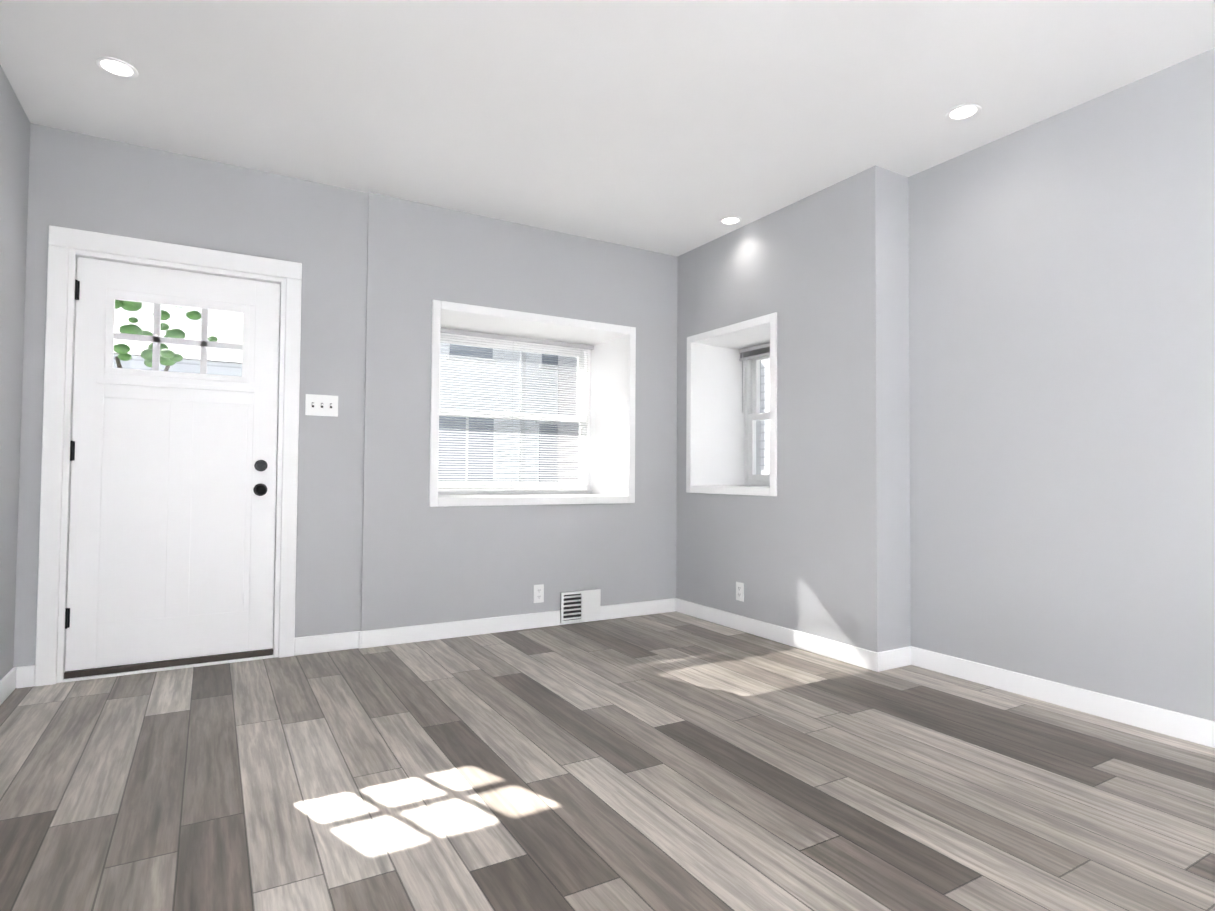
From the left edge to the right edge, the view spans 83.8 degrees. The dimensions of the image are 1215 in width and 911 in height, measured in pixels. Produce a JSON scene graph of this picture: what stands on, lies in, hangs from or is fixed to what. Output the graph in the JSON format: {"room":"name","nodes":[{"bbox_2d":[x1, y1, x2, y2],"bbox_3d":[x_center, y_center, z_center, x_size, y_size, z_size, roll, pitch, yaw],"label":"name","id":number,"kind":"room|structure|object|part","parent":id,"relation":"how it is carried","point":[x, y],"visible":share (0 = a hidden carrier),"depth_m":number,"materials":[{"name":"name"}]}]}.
{"room":"empty living room","nodes":[
{"label":"empty living room","id":0,"kind":"room"},
{"bbox_2d":[0,65,29,679],"bbox_3d":[-1.036,-0.312,0.159,0.150,2.569,7.062,1,-2,-30],"label":"wall","id":1,"kind":"structure","parent":0,"point":[14,147],"depth_m":2.90,"materials":[{"name":"grey paint"}]},
{"bbox_2d":[0,666,27,704],"bbox_3d":[-0.954,0.926,0.148,0.030,0.095,6.712,1,-2,-30],"label":"baseboard","id":2,"kind":"structure","parent":1,"relation":"attached to","point":[17,677],"depth_m":2.99,"materials":[{"name":"white wood"}]},
{"bbox_2d":[13,123,677,666],"bbox_3d":[-0.961,-0.190,4.440,4.311,2.569,0.680,1,-2,-30],"label":"wall","id":3,"kind":"structure","parent":0,"point":[423,563],"depth_m":3.87,"materials":[{"name":"grey paint"}]},
{"bbox_2d":[63,648,273,682],"bbox_3d":[-2.184,1.029,3.429,0.874,0.058,0.204,1,-2,-30],"label":"door sill","id":4,"kind":"structure","parent":3,"relation":"attached to","point":[111,671],"depth_m":3.33,"materials":[{"name":"brown metal"}]},
{"bbox_2d":[35,225,301,685],"bbox_3d":[-2.173,0.005,3.452,1.070,2.107,0.219,1,-2,-30],"label":"door frame","id":5,"kind":"structure","parent":3,"relation":"attached to","point":[62,241],"depth_m":3.19,"materials":[{"name":"white wood"}]},
{"bbox_2d":[65,257,279,670],"bbox_3d":[-2.140,0.041,3.384,0.877,1.948,0.116,1,-2,-30],"label":"door","id":6,"kind":"structure","parent":3,"relation":"in","point":[172,519],"depth_m":3.37,"materials":[{"name":"white wood"}]},
{"bbox_2d":[305,394,337,416],"bbox_3d":[-1.560,-0.274,3.703,0.166,0.115,0.016,1,-2,-30],"label":"switch plate","id":7,"kind":"object","parent":3,"relation":"attached to","point":[321,405],"visible":1,"depth_m":3.70,"materials":[{"name":"white plastic"}]},
{"bbox_2d":[294,598,675,655],"bbox_3d":[-0.586,1.045,4.236,2.502,0.095,0.028,1,-2,-30],"label":"baseboard","id":8,"kind":"structure","parent":3,"relation":"attached to","point":[427,632],"depth_m":4.03,"materials":[{"name":"white wood"}]},
{"bbox_2d":[429,300,635,506],"bbox_3d":[-0.584,-0.290,4.625,1.429,1.225,0.645,1,-2,-30],"label":"window","id":9,"kind":"structure","parent":3,"relation":"in","point":[609,413],"depth_m":4.73,"materials":[{"name":"white"}]},
{"bbox_3d":[-0.722,-0.284,4.859,1.327,1.123,0.093,1,-2,-30],"label":"back window sash","id":10,"kind":"part","parent":9,"relation":"part of","materials":[{"name":"white plastic"}]},
{"bbox_2d":[438,328,593,493],"bbox_3d":[-0.674,-0.288,4.777,1.305,1.110,0.040,1,-2,-30],"label":"window blind","id":11,"kind":"object","parent":9,"relation":"attached to","point":[506,337],"visible":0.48,"depth_m":4.77,"materials":[{"name":"white plastic"}]},
{"bbox_2d":[533,584,543,602],"bbox_3d":[-0.438,0.882,4.321,0.070,0.115,0.008,1,-2,-30],"label":"electrical outlet","id":12,"kind":"object","parent":3,"relation":"attached to","point":[539,593],"visible":1,"depth_m":4.32,"materials":[{"name":"white plastic"}]},
{"bbox_2d":[560,589,600,623],"bbox_3d":[-0.176,0.990,4.452,0.290,0.198,0.016,1,-2,-30],"label":"air vent","id":13,"kind":"object","parent":3,"relation":"in","point":[578,606],"visible":1,"depth_m":4.45,"materials":[{"name":"white plastic"}]},
{"bbox_2d":[0,611,1214,910],"bbox_3d":[0.696,1.081,1.411,4.461,0.120,7.527,1,-2,-30],"label":"floor","id":14,"kind":"structure","parent":0,"point":[494,771],"depth_m":2.11,"materials":[{"name":"laminate"}]},
{"bbox_2d":[0,0,1214,256],"bbox_3d":[0.715,-1.607,1.487,4.461,0.120,7.527,1,-2,-30],"label":"ceiling","id":15,"kind":"structure","parent":0,"point":[672,126],"depth_m":2.79,"materials":[{"name":"white paint"}]},
{"bbox_2d":[95,57,137,77],"bbox_3d":[-1.935,-1.528,2.671,0.140,0.006,0.140,1,-2,-30],"label":"recessed light","id":16,"kind":"object","parent":15,"relation":"in","point":[116,67],"visible":1,"depth_m":2.67,"materials":[{"name":"white plastic"}]},
{"bbox_2d":[719,216,741,224],"bbox_3d":[0.768,-1.465,4.227,0.140,0.006,0.140,1,-2,-30],"label":"recessed light","id":17,"kind":"object","parent":15,"relation":"in","point":[731,220],"visible":1,"depth_m":4.22,"materials":[{"name":"white plastic"}]},
{"bbox_2d":[945,103,980,120],"bbox_3d":[1.551,-1.496,2.954,0.140,0.006,0.140,1,-2,-30],"label":"recessed light","id":18,"kind":"object","parent":15,"relation":"in","point":[963,112],"visible":1,"depth_m":2.95,"materials":[{"name":"white plastic"}]},
{"bbox_2d":[676,166,910,651],"bbox_3d":[1.217,-0.177,4.334,0.660,2.569,1.703,1,-2,-30],"label":"wall","id":19,"kind":"structure","parent":0,"point":[818,545],"depth_m":3.75,"materials":[{"name":"grey paint"}]},
{"bbox_2d":[686,312,776,495],"bbox_3d":[1.030,-0.292,4.554,0.585,1.100,0.877,1,-2,-30],"label":"window","id":20,"kind":"structure","parent":19,"relation":"in","point":[718,437],"depth_m":4.82,"materials":[{"name":"white wood"}]},
{"bbox_2d":[739,343,769,412],"bbox_3d":[1.159,-0.549,4.635,0.040,0.467,0.753,1,-2,-30],"label":"window blind","id":21,"kind":"object","parent":20,"relation":"attached to","point":[757,351],"visible":0.35,"depth_m":4.84,"materials":[{"name":"white plastic"}]},
{"bbox_3d":[1.238,-0.287,4.675,0.093,0.998,0.775,1,-2,-30],"label":"right window sash","id":22,"kind":"part","parent":20,"relation":"part of","materials":[{"name":"white plastic"}]},
{"bbox_2d":[736,582,743,601],"bbox_3d":[0.836,0.860,4.281,0.008,0.115,0.070,1,-2,-30],"label":"electrical outlet","id":23,"kind":"object","parent":19,"relation":"attached to","point":[739,591],"visible":1,"depth_m":4.28,"materials":[{"name":"white plastic"}]},
{"bbox_2d":[676,598,887,671],"bbox_3d":[0.930,1.052,4.108,0.021,0.095,1.679,1,-2,-30],"label":"baseboard","id":24,"kind":"structure","parent":19,"relation":"attached to","point":[875,661],"depth_m":3.88,"materials":[{"name":"white wood"}]},
{"bbox_2d":[908,48,1214,720],"bbox_3d":[3.024,-0.245,1.513,0.396,2.569,4.994,1,-2,-30],"label":"wall","id":25,"kind":"structure","parent":0,"point":[1062,377],"depth_m":2.88,"materials":[{"name":"grey paint"}]},
{"bbox_2d":[904,646,1214,747],"bbox_3d":[2.838,0.988,1.374,0.015,0.095,4.994,1,-2,-30],"label":"baseboard","id":26,"kind":"structure","parent":25,"relation":"attached to","point":[1197,730],"depth_m":2.85,"materials":[{"name":"white wood"}]},
{"label":"outside","id":27,"kind":"structure","parent":0,"visible":0},
{"bbox_3d":[-12.766,1.991,21.307,160.000,0.100,130.000,1,-2,-30],"label":"ground","id":28,"kind":"structure","parent":27,"visible":0},
{"bbox_2d":[114,300,217,370],"bbox_3d":[-6.988,-0.468,10.242,1.843,4.270,1.107,1,-2,-30],"label":"tree","id":29,"kind":"object","parent":28,"relation":"on","point":[170,357],"depth_m":10.27,"materials":[{"name":"green plant"}]},
{"bbox_2d":[113,317,242,376],"bbox_3d":[-25.611,-2.546,36.495,25.800,9.650,9.800,1,-2,-30],"label":"house","id":30,"kind":"structure","parent":28,"relation":"on","point":[229,336],"depth_m":34.88,"materials":[{"name":"grey"}]},
{"bbox_2d":[438,343,557,481],"bbox_3d":[2.188,-1.842,24.428,23.400,7.950,8.900,1,-2,-30],"label":"rowhouse","id":31,"kind":"structure","parent":28,"relation":"on","point":[532,364],"depth_m":17.35,"materials":[{"name":"grey"}]},
{"bbox_2d":[557,355,769,481],"bbox_3d":[5.936,-1.732,9.752,5.560,6.950,19.000,1,-2,-30],"label":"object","id":32,"kind":"object","parent":28,"relation":"on","point":[765,398],"depth_m":15.82,"materials":[{"name":"grey"}]}
]}

